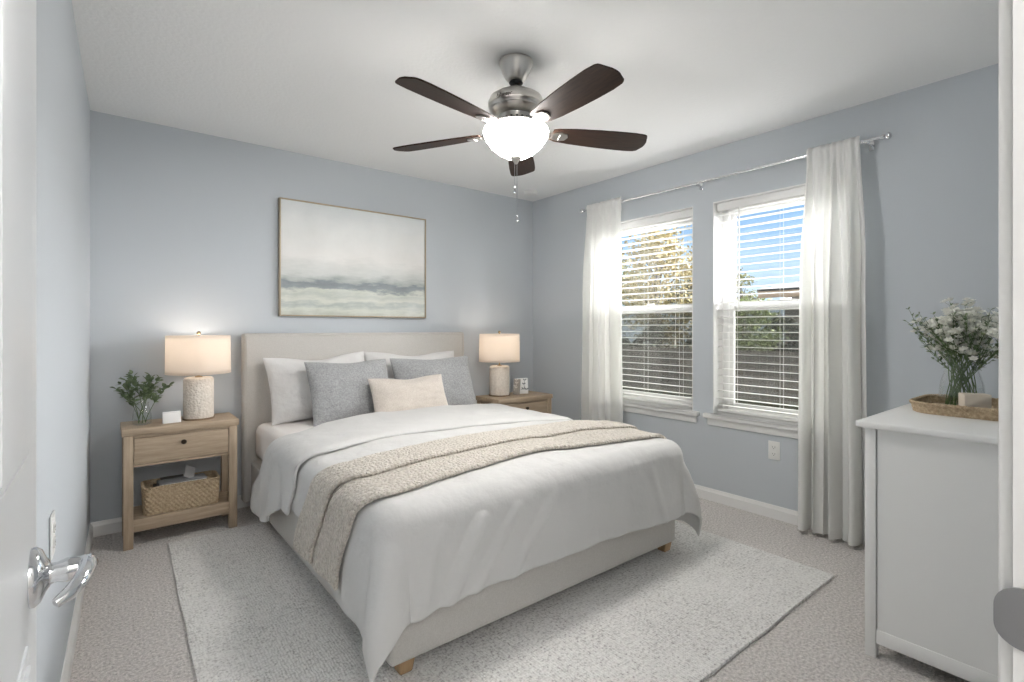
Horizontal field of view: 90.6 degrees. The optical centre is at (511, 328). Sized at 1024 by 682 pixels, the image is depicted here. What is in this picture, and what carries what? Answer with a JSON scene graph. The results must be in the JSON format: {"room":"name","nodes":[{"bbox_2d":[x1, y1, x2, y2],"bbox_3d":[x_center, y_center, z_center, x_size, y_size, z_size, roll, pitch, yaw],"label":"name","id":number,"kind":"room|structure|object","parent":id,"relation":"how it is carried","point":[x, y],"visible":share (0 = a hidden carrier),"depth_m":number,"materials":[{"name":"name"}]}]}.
{"room":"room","nodes":[
{"label":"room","id":0,"kind":"room"},
{"bbox_2d":[36,0,89,681],"bbox_3d":[-1.306,-0.026,1.341,0.120,2.440,3.810,0,0,-37],"label":"wall","id":1,"kind":"structure","parent":0,"point":[62,103],"depth_m":1.60,"materials":[{"name":"grey paint"}]},
{"bbox_2d":[49,510,55,559],"bbox_3d":[-1.264,0.569,1.396,0.010,0.116,0.072,0,0,-37],"label":"wall outlet","id":2,"kind":"object","parent":1,"relation":"attached to","point":[52,523],"visible":1,"depth_m":1.37,"materials":[{"name":"white plastic"}]},
{"bbox_2d":[53,521,55,532],"bbox_3d":[-1.262,0.548,1.397,0.003,0.028,0.034,0,0,-37],"label":"receptacle","id":3,"kind":"object","parent":2,"relation":"attached to","point":[54,522],"depth_m":1.39,"materials":[{"name":"grey plastic"}]},
{"bbox_2d":[53,536,55,547],"bbox_3d":[-1.262,0.590,1.397,0.003,0.028,0.034,0,0,-37],"label":"receptacle","id":4,"kind":"object","parent":2,"relation":"attached to","point":[54,537],"depth_m":1.39,"materials":[{"name":"grey plastic"}]},
{"bbox_2d":[60,523,92,681],"bbox_3d":[-1.523,1.153,1.737,0.014,0.082,2.917,0,0,-37],"label":"baseboard","id":5,"kind":"structure","parent":1,"relation":"attached to","point":[71,644],"depth_m":1.90,"materials":[{"name":"white paint"}]},
{"bbox_2d":[90,110,532,522],"bbox_3d":[-1.150,-0.026,3.979,3.775,2.440,0.120,0,0,-39],"label":"wall","id":6,"kind":"structure","parent":0,"point":[184,223],"depth_m":3.30,"materials":[{"name":"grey paint"}]},
{"bbox_2d":[91,495,249,536],"bbox_3d":[-1.099,1.153,3.935,3.350,0.082,0.014,0,0,-39],"label":"baseboard","id":7,"kind":"structure","parent":6,"relation":"attached to","point":[104,527],"depth_m":2.94,"materials":[{"name":"white paint"}]},
{"bbox_2d":[278,197,425,317],"bbox_3d":[-1.169,-0.495,3.862,1.140,0.820,0.037,0,0,-39],"label":"framed painting","id":8,"kind":"object","parent":6,"relation":"attached to","point":[334,261],"visible":1,"depth_m":3.80,"materials":[{"name":"paint"}]},
{"bbox_2d":[70,498,969,681],"bbox_3d":[-0.088,1.244,2.411,4.075,0.100,3.956,0,0,-39],"label":"floor","id":9,"kind":"structure","parent":0,"point":[132,628],"depth_m":2.06,"materials":[{"name":"beige carpet"}]},
{"bbox_2d":[120,412,238,550],"bbox_3d":[-1.950,0.869,2.983,0.561,0.650,0.324,0,0,-39],"label":"nightstand","id":10,"kind":"object","parent":9,"relation":"on","point":[156,442],"visible":0.98,"depth_m":2.88,"materials":[{"name":"brown wood"}]},
{"bbox_2d":[162,411,180,423],"bbox_3d":[-1.959,0.511,2.914,0.088,0.065,0.029,0,0,-43],"label":"place card","id":11,"kind":"object","parent":10,"relation":"on","point":[173,416],"visible":1,"depth_m":2.91,"materials":[{"name":"white paper"}]},
{"bbox_2d":[140,470,219,515],"bbox_3d":[-1.940,0.960,2.971,0.384,0.156,0.200,0,0,-39],"label":"storage basket","id":12,"kind":"object","parent":10,"relation":"on","point":[195,493],"visible":0.91,"depth_m":2.90,"materials":[{"name":"brown wicker"}]},
{"bbox_3d":[-1.945,1.006,2.967,0.250,0.045,0.150,0,0,-39],"label":"book","id":13,"kind":"object","parent":12,"relation":"in","visible":0},
{"bbox_3d":[-1.945,0.964,2.967,0.240,0.040,0.150,0,0,-40],"label":"book","id":14,"kind":"object","parent":13,"relation":"on","visible":0},
{"bbox_3d":[-1.949,0.925,2.964,0.245,0.035,0.148,0,0,-38],"label":"book","id":15,"kind":"object","parent":14,"relation":"on","visible":0},
{"bbox_2d":[160,474,183,479],"bbox_3d":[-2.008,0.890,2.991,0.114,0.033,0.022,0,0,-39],"label":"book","id":16,"kind":"object","parent":15,"relation":"on","point":[180,475],"visible":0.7,"depth_m":2.98,"materials":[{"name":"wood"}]},
{"bbox_2d":[157,473,206,485],"bbox_3d":[-1.928,0.893,2.963,0.235,0.026,0.115,0,0,-42],"label":"book","id":17,"kind":"object","parent":15,"relation":"on","point":[199,476],"visible":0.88,"depth_m":2.95,"materials":[{"name":"grey paper"}]},
{"bbox_2d":[184,465,194,477],"bbox_3d":[-1.912,0.853,3.005,0.044,0.079,0.080,0,0,-20],"label":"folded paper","id":18,"kind":"object","parent":17,"relation":"on","point":[189,471],"visible":0.8,"depth_m":3.00,"materials":[{"name":"grey paper"}]},
{"bbox_2d":[133,491,228,531],"bbox_3d":[-1.950,1.072,2.983,0.521,0.068,0.264,0,0,-39],"label":"shelf","id":19,"kind":"object","parent":10,"relation":"attached to","point":[141,522],"depth_m":2.88,"materials":[{"name":"brown wood"}]},
{"bbox_2d":[165,331,230,420],"bbox_3d":[-1.887,0.281,3.050,0.341,0.526,0.341,0,0,-2],"label":"table lamp","id":20,"kind":"object","parent":10,"relation":"on","point":[194,356],"visible":1,"depth_m":2.97,"materials":[{"name":"white ceramic"}]},
{"bbox_3d":[-2.093,0.481,2.865,0.092,0.125,0.092,0,0,-39],"label":"glass vase","id":21,"kind":"object","parent":10,"relation":"on","visible":0},
{"bbox_2d":[115,376,138,418],"bbox_3d":[-2.147,0.402,2.827,0.110,0.264,0.110,0,0,-39],"label":"leafy sprig","id":22,"kind":"object","parent":21,"relation":"in","point":[126,384],"visible":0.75,"depth_m":2.83,"materials":[{"name":"green plant"}]},
{"bbox_2d":[110,386,144,419],"bbox_3d":[-2.136,0.427,2.818,0.164,0.214,0.072,0,0,-39],"label":"leafy sprig","id":23,"kind":"object","parent":21,"relation":"in","point":[130,387],"visible":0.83,"depth_m":2.81,"materials":[{"name":"green plant"}]},
{"bbox_2d":[118,389,140,421],"bbox_3d":[-2.108,0.432,2.808,0.079,0.205,0.134,0,0,17],"label":"leafy sprig","id":24,"kind":"object","parent":21,"relation":"in","point":[126,396],"visible":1,"depth_m":2.80,"materials":[{"name":"green plant"}]},
{"bbox_2d":[126,370,152,422],"bbox_3d":[-2.083,0.383,2.836,0.134,0.302,0.068,0,0,-13],"label":"leafy sprig","id":25,"kind":"object","parent":21,"relation":"in","point":[134,382],"visible":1,"depth_m":2.83,"materials":[{"name":"green plant"}]},
{"bbox_2d":[138,376,150,422],"bbox_3d":[-2.068,0.401,2.849,0.064,0.265,0.086,0,0,-16],"label":"leafy sprig","id":26,"kind":"object","parent":21,"relation":"in","point":[145,394],"visible":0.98,"depth_m":2.84,"materials":[{"name":"green plant"}]},
{"bbox_2d":[143,372,154,412],"bbox_3d":[-2.083,0.392,2.905,0.076,0.282,0.075,0,0,-39],"label":"leafy sprig","id":27,"kind":"object","parent":21,"relation":"in","point":[152,377],"visible":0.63,"depth_m":2.90,"materials":[{"name":"green plant"}]},
{"bbox_2d":[138,375,162,419],"bbox_3d":[-2.047,0.400,2.900,0.085,0.268,0.131,0,0,26],"label":"leafy sprig","id":28,"kind":"object","parent":21,"relation":"in","point":[153,387],"visible":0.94,"depth_m":2.89,"materials":[{"name":"green plant"}]},
{"bbox_2d":[145,382,173,422],"bbox_3d":[-2.035,0.422,2.926,0.142,0.223,0.075,0,0,-39],"label":"leafy sprig","id":29,"kind":"object","parent":21,"relation":"in","point":[156,397],"visible":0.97,"depth_m":2.91,"materials":[{"name":"green plant"}]},
{"bbox_2d":[168,521,833,681],"bbox_3d":[-0.189,1.187,2.592,2.509,0.011,2.436,0,0,-39],"label":"area rug","id":30,"kind":"object","parent":9,"relation":"on","point":[253,611],"visible":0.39,"depth_m":2.04,"materials":[{"name":"carpet"}]},
{"bbox_2d":[241,332,674,674],"bbox_3d":[-0.448,0.614,3.043,1.714,1.160,2.192,0,0,-39],"label":"bed","id":31,"kind":"object","parent":30,"relation":"on","point":[499,600],"visible":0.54,"depth_m":2.58,"materials":[{"name":"fabric"}]},
{"bbox_2d":[256,418,313,460],"bbox_3d":[-0.435,0.740,3.025,1.598,0.256,2.038,0,0,-39],"label":"mattress","id":32,"kind":"object","parent":31,"relation":"on","point":[266,433],"visible":0.06,"depth_m":3.15,"materials":[{"name":"white fabric"}]},
{"bbox_2d":[263,351,363,424],"bbox_3d":[-1.314,0.394,3.491,0.710,0.445,0.229,0,0,-44],"label":"bed pillow","id":33,"kind":"object","parent":32,"relation":"on","point":[290,394],"visible":0.59,"depth_m":3.30,"materials":[{"name":"white fabric"}]},
{"bbox_2d":[304,359,387,426],"bbox_3d":[-1.073,0.419,3.407,0.578,0.397,0.231,0,0,-42],"label":"throw pillow","id":34,"kind":"object","parent":32,"relation":"on","point":[337,390],"visible":0.7,"depth_m":3.30,"materials":[{"name":"grey fabric"}]},
{"bbox_2d":[364,351,453,378],"bbox_3d":[-0.761,0.391,3.938,0.765,0.435,0.226,0,0,-34],"label":"bed pillow","id":35,"kind":"object","parent":32,"relation":"on","point":[444,354],"visible":0.23,"depth_m":3.85,"materials":[{"name":"white fabric"}]},
{"bbox_2d":[390,356,476,404],"bbox_3d":[-0.578,0.419,3.804,0.643,0.397,0.240,0,0,-33],"label":"throw pillow","id":36,"kind":"object","parent":32,"relation":"on","point":[455,372],"visible":0.61,"depth_m":3.79,"materials":[{"name":"grey fabric"}]},
{"bbox_2d":[250,403,701,681],"bbox_3d":[-0.259,0.822,2.809,1.851,0.574,1.807,0,0,-39],"label":"duvet","id":37,"kind":"object","parent":32,"relation":"on","point":[410,555],"visible":0.82,"depth_m":2.06,"materials":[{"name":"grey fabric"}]},
{"bbox_2d":[368,374,447,411],"bbox_3d":[-0.701,0.466,3.494,0.564,0.260,0.178,0,0,-39],"label":"lumbar pillow","id":38,"kind":"object","parent":37,"relation":"on","point":[388,395],"visible":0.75,"depth_m":3.42,"materials":[{"name":"beige fabric"}]},
{"bbox_2d":[293,420,666,590],"bbox_3d":[0.025,0.743,2.410,1.893,0.440,0.621,0,0,-32],"label":"throw blanket","id":39,"kind":"object","parent":37,"relation":"on","point":[337,493],"visible":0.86,"depth_m":2.05,"materials":[{"name":"beige fabric"}]},
{"bbox_2d":[476,391,552,413],"bbox_3d":[0.029,0.884,4.351,0.595,0.620,0.343,0,0,-39],"label":"nightstand","id":40,"kind":"object","parent":9,"relation":"on","point":[535,401],"visible":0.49,"depth_m":4.26,"materials":[{"name":"brown wood"}]},
{"bbox_2d":[479,331,519,396],"bbox_3d":[-0.108,0.297,4.325,0.349,0.552,0.349,0,0,-30],"label":"table lamp","id":41,"kind":"object","parent":40,"relation":"on","point":[499,348],"visible":1,"depth_m":4.21,"materials":[{"name":"white ceramic"}]},
{"bbox_2d":[513,378,527,394],"bbox_3d":[0.077,0.504,4.405,0.070,0.136,0.146,0,0,43],"label":"picture frame","id":42,"kind":"object","parent":40,"relation":"on","point":[520,386],"visible":1,"depth_m":4.40,"materials":[{"name":"grey"}]},
{"bbox_2d":[856,403,998,681],"bbox_3d":[1.845,0.766,1.965,1.044,0.856,0.572,0,0,-39],"label":"dresser","id":43,"kind":"object","parent":9,"relation":"on","point":[932,481],"visible":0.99,"depth_m":1.71,"materials":[{"name":"white paint"}]},
{"bbox_2d":[909,394,998,420],"bbox_3d":[1.875,0.314,1.986,0.404,0.046,0.464,0,0,-39],"label":"woven tray","id":44,"kind":"object","parent":43,"relation":"on","point":[928,403],"visible":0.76,"depth_m":1.95,"materials":[{"name":"brown wicker"}]},
{"bbox_2d":[958,393,991,408],"bbox_3d":[1.760,0.285,1.927,0.082,0.083,0.052,0,0,20],"label":"candle","id":45,"kind":"object","parent":44,"relation":"on","point":[982,400],"visible":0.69,"depth_m":1.91,"materials":[{"name":"beige wax"}]},
{"bbox_3d":[1.836,0.217,2.068,0.146,0.220,0.146,0,0,-39],"label":"flower vase","id":46,"kind":"object","parent":44,"relation":"on","visible":0},
{"bbox_2d":[903,307,970,392],"bbox_3d":[1.769,0.112,2.104,0.228,0.408,0.070,0,0,45],"label":"sprig","id":47,"kind":"object","parent":46,"relation":"in","point":[917,328],"visible":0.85,"depth_m":2.12,"materials":[{"name":"green plant"}]},
{"bbox_2d":[910,318,965,392],"bbox_3d":[1.785,0.137,2.114,0.144,0.361,0.194,0,0,-39],"label":"stem","id":48,"kind":"object","parent":46,"relation":"in","point":[913,330],"visible":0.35,"depth_m":2.11,"materials":[{"name":"green plant"}]},
{"bbox_2d":[910,317,972,386],"bbox_3d":[1.751,0.136,2.063,0.163,0.364,0.191,0,0,-39],"label":"stem","id":49,"kind":"object","parent":46,"relation":"in","point":[930,325],"visible":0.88,"depth_m":2.06,"materials":[{"name":"green"}]},
{"bbox_2d":[915,312,967,391],"bbox_3d":[1.815,0.121,2.118,0.087,0.388,0.187,0,0,-21],"label":"sprig","id":50,"kind":"object","parent":46,"relation":"in","point":[917,315],"visible":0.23,"depth_m":2.11,"materials":[{"name":"green plant"}]},
{"bbox_2d":[917,333,967,392],"bbox_3d":[1.782,0.164,2.109,0.090,0.303,0.196,0,0,-22],"label":"sprig","id":51,"kind":"object","parent":46,"relation":"in","point":[922,341],"visible":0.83,"depth_m":2.12,"materials":[{"name":"green plant"}]},
{"bbox_2d":[911,317,973,392],"bbox_3d":[1.758,0.135,2.098,0.241,0.360,0.094,0,0,6],"label":"sprig","id":52,"kind":"object","parent":46,"relation":"in","point":[922,322],"visible":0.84,"depth_m":2.08,"materials":[{"name":"green plant"}]},
{"bbox_2d":[930,321,955,399],"bbox_3d":[1.834,0.124,2.139,0.177,0.386,0.133,0,0,-39],"label":"stem","id":53,"kind":"object","parent":46,"relation":"in","point":[932,336],"visible":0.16,"depth_m":2.09,"materials":[{"name":"green plant"}]},
{"bbox_2d":[932,308,958,393],"bbox_3d":[1.845,0.116,2.114,0.132,0.403,0.124,0,0,-19],"label":"stem","id":54,"kind":"object","parent":46,"relation":"in","point":[958,308],"visible":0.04,"depth_m":2.06,"materials":[{"name":"green plant"}]},
{"bbox_2d":[927,312,964,380],"bbox_3d":[1.780,0.124,2.027,0.210,0.383,0.070,0,0,-7],"label":"sprig","id":55,"kind":"object","parent":46,"relation":"in","point":[936,319],"visible":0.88,"depth_m":2.04,"materials":[{"name":"green plant"}]},
{"bbox_2d":[940,324,953,404],"bbox_3d":[1.865,0.145,2.141,0.185,0.345,0.101,0,0,-21],"label":"stem","id":56,"kind":"object","parent":46,"relation":"in","point":[949,324],"visible":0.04,"depth_m":2.09,"materials":[{"name":"green plant"}]},
{"bbox_2d":[927,311,969,392],"bbox_3d":[1.787,0.122,2.083,0.143,0.390,0.157,0,0,-39],"label":"stem","id":57,"kind":"object","parent":46,"relation":"in","point":[931,321],"visible":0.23,"depth_m":2.08,"materials":[{"name":"green"}]},
{"bbox_2d":[938,354,958,404],"bbox_3d":[1.845,0.154,2.138,0.191,0.327,0.102,0,0,-39],"label":"stem","id":58,"kind":"object","parent":46,"relation":"in","point":[938,354],"visible":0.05,"depth_m":2.09,"materials":[{"name":"green plant"}]},
{"bbox_2d":[928,316,972,392],"bbox_3d":[1.837,0.132,2.124,0.140,0.370,0.156,0,0,-21],"label":"stem","id":59,"kind":"object","parent":46,"relation":"in","point":[940,317],"visible":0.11,"depth_m":2.10,"materials":[{"name":"green plant"}]},
{"bbox_2d":[931,309,974,392],"bbox_3d":[1.775,0.120,2.046,0.160,0.394,0.121,0,0,-39],"label":"stem","id":60,"kind":"object","parent":46,"relation":"in","point":[948,321],"visible":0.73,"depth_m":2.02,"materials":[{"name":"green"}]},
{"bbox_2d":[941,298,966,403],"bbox_3d":[1.829,0.095,2.090,0.161,0.445,0.108,0,0,-39],"label":"stem","id":61,"kind":"object","parent":46,"relation":"in","point":[947,299],"visible":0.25,"depth_m":2.10,"materials":[{"name":"green"}]},
{"bbox_2d":[941,326,978,392],"bbox_3d":[1.790,0.154,2.002,0.193,0.326,0.082,0,0,-3],"label":"stem","id":62,"kind":"object","parent":46,"relation":"in","point":[949,333],"visible":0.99,"depth_m":2.00,"materials":[{"name":"green"}]},
{"bbox_2d":[945,326,975,402],"bbox_3d":[1.877,0.138,2.116,0.168,0.359,0.125,0,0,-39],"label":"stem","id":63,"kind":"object","parent":46,"relation":"in","point":[967,326],"visible":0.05,"depth_m":2.09,"materials":[{"name":"green plant"}]},
{"bbox_2d":[953,313,968,392],"bbox_3d":[1.794,0.128,2.029,0.053,0.375,0.193,0,0,40],"label":"sprig","id":64,"kind":"object","parent":46,"relation":"in","point":[964,317],"visible":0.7,"depth_m":2.00,"materials":[{"name":"green plant"}]},
{"bbox_2d":[946,308,975,392],"bbox_3d":[1.808,0.116,2.050,0.151,0.403,0.115,0,0,-39],"label":"stem","id":65,"kind":"object","parent":46,"relation":"in","point":[970,316],"visible":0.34,"depth_m":2.02,"materials":[{"name":"green"}]},
{"bbox_2d":[941,306,983,386],"bbox_3d":[1.815,0.114,2.042,0.142,0.406,0.105,0,0,25],"label":"stem","id":66,"kind":"object","parent":46,"relation":"in","point":[975,308],"visible":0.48,"depth_m":2.04,"materials":[{"name":"green"}]},
{"bbox_2d":[945,303,984,403],"bbox_3d":[1.887,0.108,2.093,0.102,0.419,0.131,0,0,-39],"label":"stem","id":67,"kind":"object","parent":46,"relation":"in","point":[972,304],"visible":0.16,"depth_m":2.09,"materials":[{"name":"green plant"}]},
{"bbox_2d":[950,335,979,404],"bbox_3d":[1.898,0.149,2.102,0.206,0.334,0.086,0,0,-39],"label":"sprig","id":68,"kind":"object","parent":46,"relation":"in","point":[971,335],"visible":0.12,"depth_m":2.07,"materials":[{"name":"green plant"}]},
{"bbox_2d":[952,315,986,390],"bbox_3d":[1.815,0.133,2.009,0.102,0.369,0.170,0,0,19],"label":"stem","id":69,"kind":"object","parent":46,"relation":"in","point":[972,328],"visible":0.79,"depth_m":2.00,"materials":[{"name":"green"}]},
{"bbox_2d":[946,332,993,403],"bbox_3d":[1.906,0.150,2.069,0.173,0.334,0.116,0,0,-4],"label":"stem","id":70,"kind":"object","parent":46,"relation":"in","point":[991,341],"visible":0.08,"depth_m":2.07,"materials":[{"name":"green plant"}]},
{"bbox_2d":[950,327,994,392],"bbox_3d":[1.899,0.131,2.075,0.198,0.369,0.060,0,0,-5],"label":"sprig","id":71,"kind":"object","parent":46,"relation":"in","point":[994,327],"visible":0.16,"depth_m":2.06,"materials":[{"name":"green plant"}]},
{"bbox_2d":[948,344,998,403],"bbox_3d":[1.889,0.164,2.049,0.076,0.302,0.183,0,0,-39],"label":"sprig","id":72,"kind":"object","parent":46,"relation":"in","point":[998,344],"visible":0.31,"depth_m":2.05,"materials":[{"name":"green plant"}]},
{"bbox_2d":[949,339,998,403],"bbox_3d":[1.894,0.173,2.021,0.088,0.284,0.209,0,0,-21],"label":"sprig","id":73,"kind":"object","parent":46,"relation":"in","point":[997,343],"visible":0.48,"depth_m":2.03,"materials":[{"name":"green plant"}]},
{"bbox_2d":[950,307,998,400],"bbox_3d":[1.895,0.115,2.024,0.160,0.404,0.166,0,0,7],"label":"stem","id":74,"kind":"object","parent":46,"relation":"in","point":[993,312],"visible":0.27,"depth_m":2.04,"materials":[{"name":"green"}]},
{"bbox_2d":[957,308,994,403],"bbox_3d":[1.799,0.119,1.999,0.084,0.392,0.223,0,0,7],"label":"sprig","id":75,"kind":"object","parent":46,"relation":"in","point":[985,323],"visible":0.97,"depth_m":1.98,"materials":[{"name":"green plant"}]},
{"bbox_2d":[953,298,998,393],"bbox_3d":[1.883,0.095,2.043,0.181,0.445,0.111,0,0,25],"label":"stem","id":76,"kind":"object","parent":46,"relation":"in","point":[967,301],"visible":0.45,"depth_m":2.06,"materials":[{"name":"green"}]},
{"bbox_2d":[954,349,998,397],"bbox_3d":[1.853,0.169,1.977,0.089,0.293,0.258,0,0,-25],"label":"sprig","id":77,"kind":"object","parent":46,"relation":"in","point":[996,351],"visible":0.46,"depth_m":1.99,"materials":[{"name":"green plant"}]},
{"bbox_2d":[956,319,998,400],"bbox_3d":[1.899,0.141,2.001,0.118,0.354,0.214,0,0,0],"label":"stem","id":78,"kind":"object","parent":46,"relation":"in","point":[993,320],"visible":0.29,"depth_m":2.02,"materials":[{"name":"green"}]},
{"bbox_2d":[960,310,998,392],"bbox_3d":[1.851,0.123,2.012,0.136,0.389,0.130,0,0,-39],"label":"stem","id":79,"kind":"object","parent":46,"relation":"in","point":[972,312],"visible":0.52,"depth_m":1.99,"materials":[{"name":"green"}]},
{"bbox_2d":[965,326,998,386],"bbox_3d":[1.832,0.154,1.975,0.163,0.327,0.205,0,0,-21],"label":"stem","id":80,"kind":"object","parent":46,"relation":"in","point":[992,332],"visible":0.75,"depth_m":1.96,"materials":[{"name":"green"}]},
{"bbox_2d":[72,0,998,201],"bbox_3d":[-0.088,-1.306,2.411,4.075,0.120,3.956,0,0,-39],"label":"ceiling","id":81,"kind":"structure","parent":0,"point":[316,78],"depth_m":2.41,"materials":[{"name":"white paint"}]},
{"bbox_2d":[393,53,646,221],"bbox_3d":[0.024,-0.874,2.330,1.264,0.745,1.253,0,0,-39],"label":"ceiling fan","id":82,"kind":"object","parent":81,"relation":"hanging from","point":[516,128],"visible":1,"depth_m":2.27,"materials":[{"name":"brown wood"}]},
{"bbox_2d":[524,190,537,195],"bbox_3d":[0.172,-1.228,4.620,0.130,0.036,0.130,0,0,-39],"label":"smoke detector","id":83,"kind":"object","parent":81,"relation":"attached to","point":[526,192],"visible":1,"depth_m":4.58,"materials":[{"name":"white plastic"}]},
{"bbox_2d":[533,63,998,510],"bbox_3d":[1.472,-0.026,3.563,0.200,2.440,3.806,0,0,-39],"label":"wall","id":84,"kind":"structure","parent":0,"point":[931,188],"depth_m":2.79,"materials":[{"name":"grey paint"}]},
{"bbox_2d":[621,207,699,422],"bbox_3d":[1.076,-0.100,4.024,0.242,1.542,1.010,0,0,-39],"label":"window","id":85,"kind":"structure","parent":84,"relation":"in","point":[677,412],"depth_m":3.90,"materials":[{"name":"white paint"}]},
{"bbox_2d":[621,209,691,406],"bbox_3d":[1.056,-0.144,4.008,0.069,1.437,0.876,0,0,-39],"label":"window blind","id":86,"kind":"object","parent":85,"relation":"attached to","point":[686,214],"visible":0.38,"depth_m":3.89,"materials":[{"name":"white paint"}]},
{"bbox_2d":[580,132,891,212],"bbox_3d":[1.311,-1.009,3.526,0.096,0.070,2.222,0,0,-39],"label":"curtain rod","id":87,"kind":"object","parent":84,"relation":"attached to","point":[888,135],"visible":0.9,"depth_m":3.23,"materials":[{"name":"silver metal"}]},
{"bbox_2d":[581,197,622,422],"bbox_3d":[0.758,0.070,4.147,0.126,2.224,0.435,0,0,-39],"label":"curtain","id":88,"kind":"object","parent":87,"relation":"hanging from","point":[602,385],"visible":0.77,"depth_m":4.14,"materials":[{"name":"white fabric"}]},
{"bbox_2d":[798,136,866,545],"bbox_3d":[1.800,0.070,2.845,0.123,2.224,0.357,0,0,-39],"label":"curtain","id":89,"kind":"object","parent":87,"relation":"hanging from","point":[832,304],"visible":0.97,"depth_m":2.82,"materials":[{"name":"white fabric"}]},
{"bbox_2d":[703,183,812,438],"bbox_3d":[1.722,-0.100,3.217,0.242,1.542,0.973,0,0,-39],"label":"window","id":90,"kind":"structure","parent":84,"relation":"in","point":[771,426],"depth_m":3.51,"materials":[{"name":"white paint"}]},
{"bbox_2d":[717,186,805,421],"bbox_3d":[1.702,-0.144,3.201,0.069,1.437,0.839,0,0,-39],"label":"window blind","id":91,"kind":"object","parent":90,"relation":"attached to","point":[798,192],"visible":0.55,"depth_m":3.29,"materials":[{"name":"white paint"}]},
{"bbox_2d":[768,440,779,460],"bbox_3d":[1.644,0.768,3.179,0.010,0.116,0.072,0,0,-39],"label":"wall outlet","id":92,"kind":"object","parent":84,"relation":"attached to","point":[773,447],"visible":1,"depth_m":3.18,"materials":[{"name":"white plastic"}]},
{"bbox_2d":[694,484,863,544],"bbox_3d":[1.351,1.153,3.542,0.014,0.082,3.688,0,0,-39],"label":"baseboard","id":93,"kind":"structure","parent":84,"relation":"attached to","point":[786,515],"depth_m":3.29,"materials":[{"name":"white paint"}]},
{"bbox_3d":[1.194,-0.026,0.979,3.462,2.440,0.118,0,0,-39],"label":"wall","id":94,"kind":"structure","parent":0,"visible":0},
{"bbox_2d":[0,0,98,681],"bbox_3d":[-0.335,0.170,0.333,0.093,2.024,0.738,0,0,-39],"label":"door","id":95,"kind":"structure","parent":94,"relation":"in","point":[26,573],"depth_m":0.46,"materials":[{"name":"white paint"}]},
{"bbox_2d":[993,0,1023,681],"bbox_3d":[0.228,0.140,0.208,0.856,2.108,0.141,0,0,-39],"label":"trim","id":96,"kind":"structure","parent":94,"relation":"attached to","point":[1008,604],"depth_m":0.48,"materials":[{"name":"white paint"}]},
{"label":"outside","id":97,"kind":"structure","parent":0,"visible":0},
{"bbox_2d":[623,343,798,409],"bbox_3d":[11.587,1.494,22.075,34.325,0.100,48.000,0,0,-39],"label":"ground","id":98,"kind":"structure","parent":97,"point":[675,346],"depth_m":10.71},
{"bbox_2d":[622,333,630,345],"bbox_3d":[3.025,0.674,15.345,1.561,1.893,1.478,0,0,6],"label":"shrub","id":99,"kind":"object","parent":98,"relation":"on","point":[627,339],"visible":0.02,"depth_m":15.03,"materials":[{"name":"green plant"}]},
{"bbox_2d":[621,247,652,330],"bbox_3d":[4.451,-1.150,22.322,3.382,5.202,4.077,0,0,44],"label":"oak tree","id":100,"kind":"object","parent":98,"relation":"on","point":[622,266],"visible":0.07,"depth_m":22.52,"materials":[{"name":"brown plant"}]},
{"bbox_2d":[624,322,668,346],"bbox_3d":[3.816,0.681,14.122,1.335,1.730,1.352,0,0,-6],"label":"shrub","id":101,"kind":"object","parent":98,"relation":"on","point":[655,337],"visible":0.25,"depth_m":13.92,"materials":[{"name":"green plant"}]},
{"bbox_2d":[621,224,691,347],"bbox_3d":[5.241,-1.160,17.072,4.118,5.224,4.649,0,0,21],"label":"oak tree","id":102,"kind":"object","parent":98,"relation":"on","point":[656,243],"visible":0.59,"depth_m":16.60,"materials":[{"name":"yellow plant"}]},
{"bbox_2d":[678,324,691,347],"bbox_3d":[5.162,0.706,13.192,1.421,1.818,1.628,0,0,-1],"label":"shrub","id":103,"kind":"object","parent":98,"relation":"on","point":[689,341],"visible":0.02,"depth_m":13.51,"materials":[{"name":"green plant"}]},
{"bbox_2d":[622,346,798,404],"bbox_3d":[4.072,0.919,10.998,0.100,1.050,24.090,0,0,-39],"label":"fence","id":104,"kind":"object","parent":98,"relation":"on","point":[771,357],"visible":0.16,"depth_m":10.27,"materials":[{"name":"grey wood"}]},
{"bbox_2d":[664,263,767,347],"bbox_3d":[7.582,-0.531,20.197,4.068,4.377,4.124,0,0,-13],"label":"oak tree","id":105,"kind":"object","parent":98,"relation":"on","point":[687,300],"visible":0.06,"depth_m":19.79,"materials":[{"name":"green plant"}]},
{"bbox_2d":[736,268,762,337],"bbox_3d":[10.219,-0.622,22.498,2.002,4.135,1.869,0,0,-39],"label":"oak tree","id":106,"kind":"object","parent":98,"relation":"on","point":[744,274],"visible":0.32,"depth_m":22.20,"materials":[{"name":"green plant"}]},
{"bbox_2d":[735,294,791,350],"bbox_3d":[5.183,0.363,11.151,1.733,2.166,1.461,0,0,-39],"label":"shrub","id":107,"kind":"object","parent":98,"relation":"on","point":[750,342],"visible":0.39,"depth_m":10.97,"materials":[{"name":"green plant"}]},
{"bbox_2d":[757,281,799,344],"bbox_3d":[13.877,-0.086,12.253,6.020,3.060,13.000,0,0,-39],"label":"house","id":108,"kind":"structure","parent":98,"relation":"on","point":[793,287],"depth_m":15.11,"materials":[{"name":"beige"}]},
{"bbox_2d":[760,312,798,351],"bbox_3d":[6.516,0.638,12.227,1.298,2.042,1.573,0,0,28],"label":"shrub","id":109,"kind":"object","parent":98,"relation":"on","point":[794,344],"visible":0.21,"depth_m":12.03,"materials":[{"name":"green plant"}]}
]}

